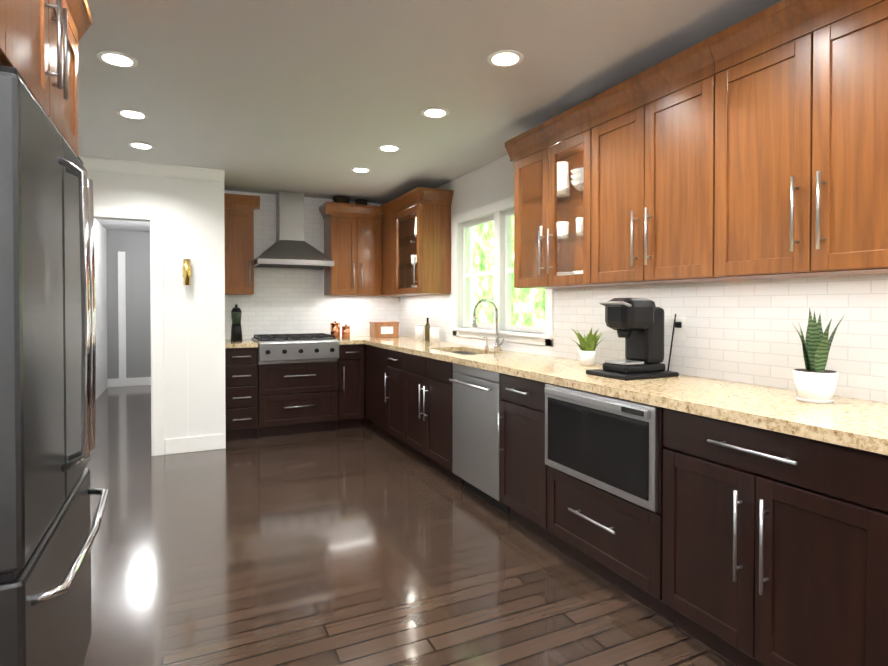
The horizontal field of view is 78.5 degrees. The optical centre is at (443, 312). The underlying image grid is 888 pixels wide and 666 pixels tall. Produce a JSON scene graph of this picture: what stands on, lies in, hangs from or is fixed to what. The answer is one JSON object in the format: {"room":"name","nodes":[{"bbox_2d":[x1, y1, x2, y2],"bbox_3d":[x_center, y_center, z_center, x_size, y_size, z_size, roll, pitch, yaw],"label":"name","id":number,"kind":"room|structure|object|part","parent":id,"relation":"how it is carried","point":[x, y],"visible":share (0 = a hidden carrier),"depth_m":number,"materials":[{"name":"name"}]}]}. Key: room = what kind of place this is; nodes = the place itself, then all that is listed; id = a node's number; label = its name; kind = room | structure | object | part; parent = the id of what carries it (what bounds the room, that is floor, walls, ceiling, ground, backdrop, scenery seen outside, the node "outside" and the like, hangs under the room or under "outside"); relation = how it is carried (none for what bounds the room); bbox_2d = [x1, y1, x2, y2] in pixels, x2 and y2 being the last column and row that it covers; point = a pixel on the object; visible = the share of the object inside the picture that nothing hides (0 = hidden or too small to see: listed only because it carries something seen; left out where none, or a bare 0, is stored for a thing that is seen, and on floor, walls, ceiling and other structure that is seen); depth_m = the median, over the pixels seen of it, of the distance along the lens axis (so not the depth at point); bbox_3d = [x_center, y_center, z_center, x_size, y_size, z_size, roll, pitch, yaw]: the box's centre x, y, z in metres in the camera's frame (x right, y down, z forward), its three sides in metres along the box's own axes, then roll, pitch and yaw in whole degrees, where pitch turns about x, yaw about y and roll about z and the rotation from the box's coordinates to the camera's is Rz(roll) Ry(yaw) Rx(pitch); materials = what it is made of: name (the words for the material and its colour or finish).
{"room":"kitchen","nodes":[
{"label":"kitchen","id":0,"kind":"room"},
{"bbox_2d":[94,219,107,399],"bbox_3d":[-2.570,0.005,2.705,0.150,2.430,12.800,0,1,-25],"label":"wall","id":1,"kind":"structure","parent":0,"point":[100,246],"depth_m":7.77,"materials":[{"name":"paint"}]},
{"bbox_2d":[0,0,91,156],"bbox_3d":[-1.428,-0.820,1.382,0.773,0.545,1.062,0,1,-25],"label":"upper cabinet","id":2,"kind":"object","parent":1,"relation":"attached to","point":[39,41],"visible":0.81,"depth_m":1.51,"materials":[{"name":"brown wood"}]},
{"bbox_2d":[106,230,150,378],"bbox_3d":[-4.645,-0.073,8.722,1.280,2.430,0.150,0,1,-25],"label":"wall","id":3,"kind":"structure","parent":0,"point":[134,246],"depth_m":8.52,"materials":[{"name":"paint"}]},
{"bbox_2d":[87,170,225,454],"bbox_3d":[-2.584,-0.019,4.537,1.400,2.430,0.120,0,1,-25],"label":"wall","id":4,"kind":"structure","parent":0,"point":[193,222],"depth_m":4.66,"materials":[{"name":"paint"}]},
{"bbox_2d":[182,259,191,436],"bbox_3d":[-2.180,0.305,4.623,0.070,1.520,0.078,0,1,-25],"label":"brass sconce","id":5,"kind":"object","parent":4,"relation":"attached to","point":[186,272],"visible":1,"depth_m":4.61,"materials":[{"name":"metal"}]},
{"bbox_2d":[83,385,736,665],"bbox_3d":[-0.990,1.260,3.474,3.650,0.100,12.800,0,1,-25],"label":"floor","id":6,"kind":"structure","parent":0,"point":[362,546],"depth_m":2.58,"materials":[{"name":"brown wood"}]},
{"bbox_2d":[0,65,108,665],"bbox_3d":[-1.395,0.354,1.413,0.846,1.765,0.910,0,1,-25],"label":"fridge","id":7,"kind":"object","parent":6,"relation":"on","point":[48,533],"visible":1,"depth_m":1.32,"materials":[{"name":"metal"}]},
{"bbox_2d":[225,347,257,440],"bbox_3d":[-1.997,0.752,5.296,0.293,0.868,0.643,0,1,-25],"label":"base cabinet","id":8,"kind":"object","parent":6,"relation":"on","point":[241,389],"visible":0.71,"depth_m":5.04,"materials":[{"name":"brown wood"}]},
{"bbox_2d":[225,339,257,347],"bbox_3d":[-2.000,0.296,5.296,0.294,0.040,0.630,0,1,-25],"label":"countertop","id":9,"kind":"structure","parent":8,"relation":"on","point":[245,343],"depth_m":5.04,"materials":[{"name":"stone"}]},
{"bbox_2d":[231,304,241,340],"bbox_3d":[-2.045,0.095,5.360,0.110,0.360,0.110,0,1,-25],"label":"grinder","id":10,"kind":"object","parent":9,"relation":"on","point":[236,327],"visible":1,"depth_m":5.32,"materials":[{"name":"black plastic"}]},
{"bbox_2d":[257,361,337,437],"bbox_3d":[-1.521,0.833,5.524,0.758,0.700,0.643,0,1,-25],"label":"base cabinet","id":11,"kind":"object","parent":6,"relation":"on","point":[296,398],"visible":1,"depth_m":5.27,"materials":[{"name":"brown wood"}]},
{"bbox_2d":[252,333,338,364],"bbox_3d":[-1.505,0.351,5.485,0.754,0.255,0.691,0,1,-25],"label":"range","id":12,"kind":"object","parent":11,"relation":"on","point":[295,348],"visible":0.98,"depth_m":5.24,"materials":[{"name":"silver metal"}]},
{"bbox_2d":[336,344,363,429],"bbox_3d":[-1.053,0.747,5.745,0.273,0.868,0.643,0,1,-25],"label":"base cabinet","id":13,"kind":"object","parent":6,"relation":"on","point":[351,386],"visible":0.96,"depth_m":5.50,"materials":[{"name":"brown wood"}]},
{"bbox_2d":[337,336,364,344],"bbox_3d":[-1.068,0.291,5.725,0.234,0.040,0.655,0,1,-25],"label":"countertop","id":14,"kind":"structure","parent":13,"relation":"on","point":[352,340],"depth_m":5.48,"materials":[{"name":"stone"}]},
{"bbox_2d":[330,321,339,338],"bbox_3d":[-1.160,0.178,5.805,0.103,0.183,0.103,0,1,-25],"label":"copper canister","id":15,"kind":"object","parent":14,"relation":"on","point":[335,328],"visible":0.92,"depth_m":5.76,"materials":[{"name":"orange metal"}]},
{"bbox_2d":[342,324,349,337],"bbox_3d":[-1.048,0.196,5.814,0.087,0.148,0.087,0,1,-25],"label":"copper canister","id":16,"kind":"object","parent":14,"relation":"on","point":[345,331],"visible":1,"depth_m":5.78,"materials":[{"name":"orange metal"}]},
{"bbox_2d":[363,344,372,428],"bbox_3d":[-0.660,0.744,5.954,0.604,0.868,0.604,0,1,-25],"label":"base cabinet","id":17,"kind":"object","parent":6,"relation":"on","point":[367,423],"visible":0.07,"depth_m":5.57,"materials":[{"name":"brown wood"}]},
{"bbox_2d":[366,345,411,453],"bbox_3d":[-0.313,0.754,5.182,0.643,0.868,1.072,0,1,-25],"label":"base cabinet","id":18,"kind":"object","parent":6,"relation":"on","point":[385,370],"visible":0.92,"depth_m":4.97,"materials":[{"name":"brown wood"}]},
{"bbox_2d":[404,351,463,485],"bbox_3d":[0.115,0.765,4.284,0.643,0.868,0.913,0,1,-25],"label":"base cabinet","id":19,"kind":"object","parent":6,"relation":"on","point":[428,411],"visible":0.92,"depth_m":4.10,"materials":[{"name":"brown wood"}]},
{"bbox_2d":[361,336,887,454],"bbox_3d":[0.643,0.324,3.185,0.630,0.040,6.715,0,1,-25],"label":"countertop","id":20,"kind":"structure","parent":19,"relation":"on","point":[860,424],"depth_m":2.12,"materials":[{"name":"stone"}]},
{"bbox_2d":[369,321,398,337],"bbox_3d":[-0.660,0.182,6.010,0.290,0.170,0.190,0,1,-25],"label":"wooden box","id":21,"kind":"object","parent":20,"relation":"on","point":[388,329],"visible":1,"depth_m":5.93,"materials":[{"name":"brown wood"}]},
{"bbox_2d":[415,324,423,339],"bbox_3d":[-0.253,0.193,5.528,0.094,0.160,0.094,0,1,-25],"label":"jar","id":22,"kind":"object","parent":20,"relation":"on","point":[419,331],"visible":1,"depth_m":5.49,"materials":[{"name":"ceramic"}]},
{"bbox_2d":[425,318,429,340],"bbox_3d":[-0.162,0.160,5.383,0.056,0.230,0.056,0,1,-25],"label":"oil bottle","id":23,"kind":"object","parent":20,"relation":"on","point":[427,332],"visible":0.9,"depth_m":5.36,"materials":[{"name":"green glass"}]},
{"bbox_2d":[429,327,439,341],"bbox_3d":[-0.089,0.207,5.208,0.104,0.140,0.104,0,1,-25],"label":"jar","id":24,"kind":"object","parent":20,"relation":"on","point":[434,334],"visible":1,"depth_m":5.17,"materials":[{"name":"ceramic"}]},
{"bbox_2d":[452,351,475,354],"bbox_3d":[0.156,0.436,4.231,0.356,0.209,0.716,0,1,-25],"label":"sink","id":25,"kind":"object","parent":20,"relation":"in","point":[464,353],"visible":0.04,"depth_m":4.58,"materials":[{"name":"silver metal"}]},
{"bbox_2d":[472,298,504,350],"bbox_3d":[0.317,0.088,4.216,0.250,0.404,0.293,0,1,-25],"label":"faucet","id":26,"kind":"object","parent":20,"relation":"on","point":[497,345],"visible":1,"depth_m":4.20,"materials":[{"name":"silver metal"}]},
{"bbox_2d":[572,328,602,365],"bbox_3d":[0.843,0.189,3.158,0.232,0.229,0.197,0,1,-25],"label":"potted plant","id":27,"kind":"object","parent":20,"relation":"on","point":[587,345],"visible":1,"depth_m":3.13,"materials":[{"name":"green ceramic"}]},
{"bbox_2d":[586,298,678,380],"bbox_3d":[0.932,0.117,2.702,0.350,0.385,0.280,0,1,-25],"label":"coffee maker","id":28,"kind":"object","parent":20,"relation":"on","point":[637,324],"visible":1,"depth_m":2.65,"materials":[{"name":"black plastic"}]},
{"bbox_2d":[792,308,846,403],"bbox_3d":[1.353,0.150,1.965,0.155,0.339,0.153,0,1,-25],"label":"snake plant","id":29,"kind":"object","parent":20,"relation":"on","point":[815,381],"visible":1,"depth_m":1.94,"materials":[{"name":"green plant"}]},
{"bbox_2d":[449,363,509,515],"bbox_3d":[0.440,0.775,3.589,0.654,0.866,0.616,0,1,-25],"label":"dishwasher","id":30,"kind":"object","parent":6,"relation":"on","point":[476,409],"visible":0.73,"depth_m":3.43,"materials":[{"name":"silver metal"}]},
{"bbox_2d":[498,373,557,548],"bbox_3d":[0.678,0.781,3.102,0.643,0.868,0.463,0,1,-25],"label":"base cabinet","id":31,"kind":"object","parent":6,"relation":"on","point":[522,464],"visible":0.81,"depth_m":2.97,"materials":[{"name":"brown wood"}]},
{"bbox_2d":[545,383,674,624],"bbox_3d":[0.935,0.788,2.557,0.646,0.868,0.738,0,1,-25],"label":"base cabinet","id":32,"kind":"object","parent":6,"relation":"on","point":[615,540],"depth_m":2.35,"materials":[{"name":"brown wood"}]},
{"bbox_3d":[0.662,0.565,2.424,0.040,0.407,0.714,0,1,-25],"label":"microwave drawer","id":33,"kind":"part","parent":32,"relation":"part of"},
{"bbox_2d":[662,408,887,665],"bbox_3d":[1.260,0.797,1.881,0.643,0.868,0.758,0,1,-25],"label":"base cabinet","id":34,"kind":"object","parent":6,"relation":"on","point":[775,549],"visible":1,"depth_m":1.70,"materials":[{"name":"brown wood"}]},
{"bbox_2d":[78,0,781,231],"bbox_3d":[-0.990,-1.270,3.441,3.650,0.100,12.800,0,1,-25],"label":"ceiling","id":35,"kind":"structure","parent":0,"point":[316,98],"depth_m":2.80,"materials":[{"name":"paint"}]},
{"bbox_2d":[97,51,137,67],"bbox_3d":[-1.552,-1.205,2.587,0.170,0.007,0.170,0,1,-25],"label":"recessed light","id":36,"kind":"object","parent":35,"relation":"in","point":[117,59],"visible":1,"depth_m":2.58,"materials":[{"name":"paint"}]},
{"bbox_2d":[116,109,147,119],"bbox_3d":[-1.905,-1.214,3.327,0.170,0.007,0.170,0,1,-25],"label":"recessed light","id":37,"kind":"object","parent":35,"relation":"in","point":[133,114],"visible":0.98,"depth_m":3.32,"materials":[{"name":"paint"}]},
{"bbox_2d":[128,142,153,148],"bbox_3d":[-2.214,-1.223,3.977,0.170,0.007,0.170,0,1,-25],"label":"recessed light","id":38,"kind":"object","parent":35,"relation":"in","point":[140,145],"visible":1,"depth_m":3.96,"materials":[{"name":"paint"}]},
{"bbox_2d":[351,167,370,172],"bbox_3d":[-0.716,-1.232,4.691,0.170,0.007,0.170,0,1,-25],"label":"recessed light","id":39,"kind":"object","parent":35,"relation":"in","point":[360,169],"visible":0.96,"depth_m":4.68,"materials":[{"name":"paint"}]},
{"bbox_2d":[378,144,400,151],"bbox_3d":[-0.406,-1.224,4.041,0.170,0.007,0.170,0,1,-25],"label":"recessed light","id":40,"kind":"object","parent":35,"relation":"in","point":[389,148],"visible":0.96,"depth_m":4.03,"materials":[{"name":"paint"}]},
{"bbox_2d":[421,107,448,117],"bbox_3d":[-0.053,-1.214,3.301,0.170,0.007,0.170,0,1,-25],"label":"recessed light","id":41,"kind":"object","parent":35,"relation":"in","point":[434,112],"visible":1,"depth_m":3.28,"materials":[{"name":"paint"}]},
{"bbox_2d":[487,50,522,66],"bbox_3d":[0.291,-1.204,2.579,0.170,0.007,0.170,0,1,-25],"label":"recessed light","id":42,"kind":"object","parent":35,"relation":"in","point":[505,58],"visible":1,"depth_m":2.57,"materials":[{"name":"paint"}]},
{"bbox_2d":[435,155,544,343],"bbox_3d":[1.416,0.008,2.477,0.150,2.430,8.960,0,1,-25],"label":"wall","id":43,"kind":"structure","parent":0,"point":[491,182],"depth_m":4.77,"materials":[{"name":"paint"}]},
{"bbox_2d":[380,207,411,295],"bbox_3d":[-0.499,-0.627,5.925,0.325,0.870,0.763,0,1,-25],"label":"upper cabinet","id":44,"kind":"object","parent":43,"relation":"attached to","point":[388,222],"depth_m":5.72,"materials":[{"name":"brown wood"}]},
{"bbox_2d":[396,195,451,294],"bbox_3d":[-0.220,-0.619,5.340,0.325,0.870,0.650,0,1,-25],"label":"upper cabinet","id":45,"kind":"object","parent":43,"relation":"attached to","point":[416,238],"depth_m":5.08,"materials":[{"name":"brown wood"}]},
{"bbox_2d":[450,196,553,345],"bbox_3d":[0.451,-0.337,4.394,0.138,1.110,1.540,0,1,-25],"label":"window","id":46,"kind":"structure","parent":43,"relation":"in","point":[502,271],"depth_m":4.36,"materials":[{"name":"paint"}]},
{"bbox_2d":[505,101,629,288],"bbox_3d":[0.732,-0.638,3.295,0.363,0.960,0.799,0,1,-25],"label":"upper cabinet","id":47,"kind":"object","parent":43,"relation":"attached to","point":[551,158],"visible":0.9,"depth_m":3.28,"materials":[{"name":"brown wood"}]},
{"bbox_2d":[400,274,887,402],"bbox_3d":[1.238,0.070,2.665,0.008,0.480,8.151,0,1,-25],"label":"wall tile","id":48,"kind":"structure","parent":43,"relation":"attached to","point":[743,331],"depth_m":2.44,"materials":[{"name":"white tile"}]},
{"bbox_2d":[667,314,686,370],"bbox_3d":[1.156,0.151,2.749,0.070,0.295,0.112,0,1,-25],"label":"outlet","id":49,"kind":"object","parent":48,"relation":"attached to","point":[679,332],"visible":0.85,"depth_m":2.74,"materials":[{"name":"paint"}]},
{"bbox_2d":[586,38,760,284],"bbox_3d":[1.063,-0.629,2.600,0.363,0.960,0.738,0,1,-25],"label":"upper cabinet","id":50,"kind":"object","parent":43,"relation":"attached to","point":[653,178],"visible":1,"depth_m":2.48,"materials":[{"name":"brown wood"}]},
{"bbox_2d":[708,0,887,278],"bbox_3d":[1.386,-0.620,1.923,0.363,0.960,0.758,0,1,-25],"label":"upper cabinet","id":51,"kind":"object","parent":43,"relation":"attached to","point":[801,138],"visible":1,"depth_m":1.89,"materials":[{"name":"brown wood"}]},
{"bbox_3d":[-1.427,-0.038,6.002,1.950,2.430,0.150,0,1,-25],"label":"wall","id":52,"kind":"structure","parent":0,"visible":0},
{"bbox_2d":[224,193,259,294],"bbox_3d":[-2.033,-0.665,5.418,0.349,0.960,0.358,0,1,-25],"label":"upper cabinet","id":53,"kind":"object","parent":52,"relation":"attached to","point":[239,209],"visible":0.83,"depth_m":5.29,"materials":[{"name":"brown wood"}]},
{"bbox_2d":[254,191,333,268],"bbox_3d":[-1.550,-0.859,5.562,0.740,0.771,0.500,0,1,-25],"label":"range hood","id":54,"kind":"object","parent":52,"relation":"attached to","point":[290,247],"visible":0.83,"depth_m":5.54,"materials":[{"name":"stainless steel"}]},
{"bbox_2d":[224,190,399,339],"bbox_3d":[-1.393,-0.492,5.924,1.949,1.520,0.008,0,1,-25],"label":"wall tile","id":55,"kind":"structure","parent":52,"relation":"attached to","point":[288,301],"depth_m":5.84,"materials":[{"name":"white tile"}]},
{"bbox_2d":[319,202,381,295],"bbox_3d":[-1.012,-0.672,5.904,0.612,0.960,0.358,0,1,-25],"label":"upper cabinet","id":56,"kind":"object","parent":52,"relation":"attached to","point":[352,243],"visible":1,"depth_m":5.78,"materials":[{"name":"brown wood"}]},
{"bbox_2d":[333,196,349,202],"bbox_3d":[-1.107,-1.202,5.884,0.180,0.100,0.180,0,1,-25],"label":"decorative basket","id":57,"kind":"object","parent":56,"relation":"on","point":[341,199],"visible":0.6,"depth_m":5.81,"materials":[{"name":"brown wicker"}]},
{"bbox_2d":[355,199,367,204],"bbox_3d":[-0.908,-1.195,5.979,0.140,0.085,0.140,0,1,-25],"label":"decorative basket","id":58,"kind":"object","parent":56,"relation":"on","point":[361,201],"visible":0.52,"depth_m":5.92,"materials":[{"name":"brown wicker"}]},
{"label":"outside","id":59,"kind":"structure","parent":0,"visible":0},
{"bbox_2d":[473,216,544,326],"bbox_3d":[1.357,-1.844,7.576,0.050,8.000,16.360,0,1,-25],"label":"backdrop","id":60,"kind":"structure","parent":59,"point":[529,304],"depth_m":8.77,"materials":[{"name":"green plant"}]},
{"bbox_3d":[-3.007,-0.050,6.910,0.120,2.430,4.530,0,1,-25],"label":"wall","id":61,"kind":"structure","parent":0,"visible":0},
{"bbox_2d":[79,155,225,455],"bbox_3d":[-2.542,-0.018,4.448,1.400,2.430,0.075,0,1,-25],"label":"trim","id":62,"kind":"structure","parent":61,"relation":"attached to","point":[155,380],"depth_m":4.46,"materials":[{"name":"paint"}]}
]}

